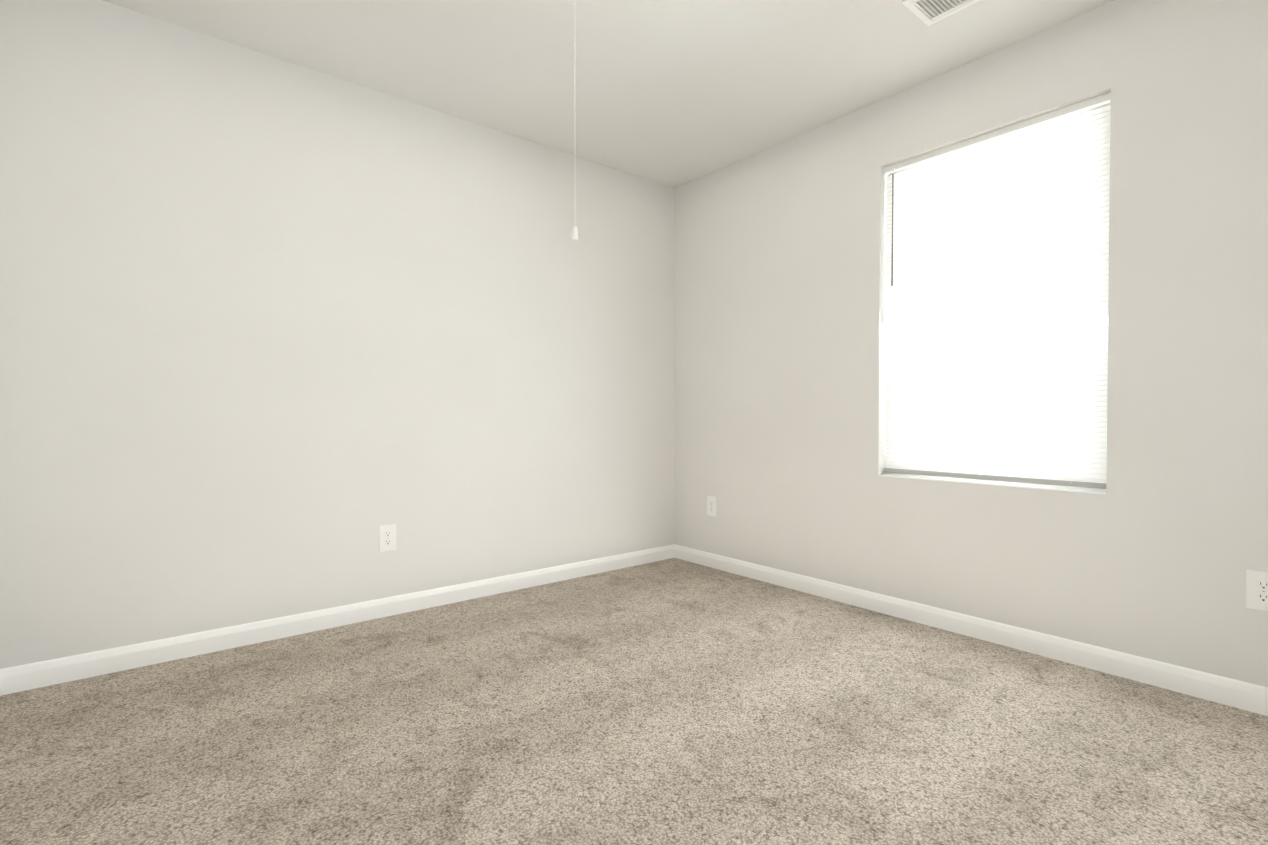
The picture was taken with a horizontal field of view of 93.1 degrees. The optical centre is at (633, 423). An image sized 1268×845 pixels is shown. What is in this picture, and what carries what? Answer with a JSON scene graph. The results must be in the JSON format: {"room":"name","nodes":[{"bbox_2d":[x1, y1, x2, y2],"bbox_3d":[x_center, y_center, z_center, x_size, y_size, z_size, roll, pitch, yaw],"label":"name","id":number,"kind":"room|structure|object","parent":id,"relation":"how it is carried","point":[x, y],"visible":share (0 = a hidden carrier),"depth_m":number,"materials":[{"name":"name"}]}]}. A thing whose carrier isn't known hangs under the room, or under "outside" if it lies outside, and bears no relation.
{"room":"empty bedroom","nodes":[
{"label":"empty bedroom","id":0,"kind":"room"},
{"bbox_2d":[0,0,674,668],"bbox_3d":[-0.987,-0.321,3.049,3.420,2.440,0.150,-1,1,-39],"label":"wall","id":1,"kind":"structure","parent":0,"point":[280,338],"depth_m":2.55,"materials":[{"name":"paint"}]},
{"bbox_2d":[0,544,673,694],"bbox_3d":[-0.935,0.857,3.002,3.120,0.086,0.014,-1,1,-39],"label":"baseboard","id":2,"kind":"structure","parent":1,"relation":"attached to","point":[24,677],"depth_m":2.55,"materials":[{"name":"white wood"}]},
{"bbox_2d":[379,524,395,551],"bbox_3d":[-1.156,0.536,2.821,0.078,0.122,0.008,-1,1,-39],"label":"electrical outlet","id":3,"kind":"object","parent":1,"relation":"attached to","point":[387,537],"visible":1,"depth_m":2.82,"materials":[{"name":"white plastic"}]},
{"bbox_2d":[102,0,1113,187],"bbox_3d":[0.169,-1.572,1.620,3.420,0.100,3.800,-1,1,-39],"label":"ceiling","id":4,"kind":"structure","parent":0,"point":[673,93],"depth_m":2.50,"materials":[{"name":"paint"}]},
{"bbox_2d":[902,0,979,25],"bbox_3d":[1.163,-1.523,2.103,0.205,0.012,0.357,-1,1,-39],"label":"ceiling vent","id":5,"kind":"object","parent":4,"relation":"in","point":[928,12],"visible":1,"depth_m":2.20,"materials":[{"name":"white metal"}]},
{"bbox_2d":[0,558,1267,844],"bbox_3d":[0.169,0.968,1.654,3.420,0.100,3.800,-1,1,-39],"label":"floor","id":6,"kind":"structure","parent":0,"point":[672,702],"depth_m":1.75,"materials":[{"name":"carpet"}]},
{"bbox_2d":[674,0,1267,686],"bbox_3d":[1.435,-0.316,2.673,0.150,2.440,3.500,-1,1,-39],"label":"wall","id":7,"kind":"structure","parent":0,"point":[1158,550],"depth_m":2.36,"materials":[{"name":"paint"}]},
{"bbox_2d":[707,496,716,516],"bbox_3d":[0.481,0.511,3.724,0.008,0.122,0.078,-1,1,-39],"label":"electrical outlet","id":8,"kind":"object","parent":7,"relation":"attached to","point":[711,505],"visible":1,"depth_m":3.72,"materials":[{"name":"white plastic"}]},
{"bbox_2d":[674,544,1267,715],"bbox_3d":[1.371,0.862,2.637,0.014,0.086,3.500,-1,1,-39],"label":"baseboard","id":9,"kind":"structure","parent":7,"relation":"attached to","point":[1246,696],"depth_m":2.40,"materials":[{"name":"white wood"}]},
{"bbox_2d":[879,102,1109,494],"bbox_3d":[1.504,-0.485,2.575,0.134,1.484,0.880,-1,1,-39],"label":"window","id":10,"kind":"structure","parent":7,"relation":"in","point":[1019,485],"depth_m":2.51,"materials":[{"name":"white plastic"}]},
{"bbox_2d":[883,92,1109,488],"bbox_3d":[1.482,-0.493,2.556,0.046,1.462,0.879,-1,1,-39],"label":"window blind","id":11,"kind":"object","parent":10,"relation":"attached to","point":[997,278],"visible":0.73,"depth_m":2.50,"materials":[{"name":"white"}]},
{"bbox_2d":[1246,569,1267,610],"bbox_3d":[1.982,0.528,1.891,0.008,0.122,0.078,-1,1,-39],"label":"electrical outlet","id":12,"kind":"object","parent":7,"relation":"attached to","point":[1257,590],"visible":1,"depth_m":1.90,"materials":[{"name":"white plastic"}]},
{"bbox_3d":[-0.664,-1.511,1.492,1.367,0.018,0.570,-1,1,-39],"label":"attic hatch","id":13,"kind":"object","parent":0,"visible":0},
{"bbox_2d":[572,0,577,240],"bbox_3d":[-0.187,-1.052,1.898,0.020,0.938,0.020,-1,1,-39],"label":"pull cord","id":14,"kind":"object","parent":13,"relation":"hanging from","point":[575,235],"visible":1,"depth_m":1.90,"materials":[{"name":"white plastic"}]}
]}

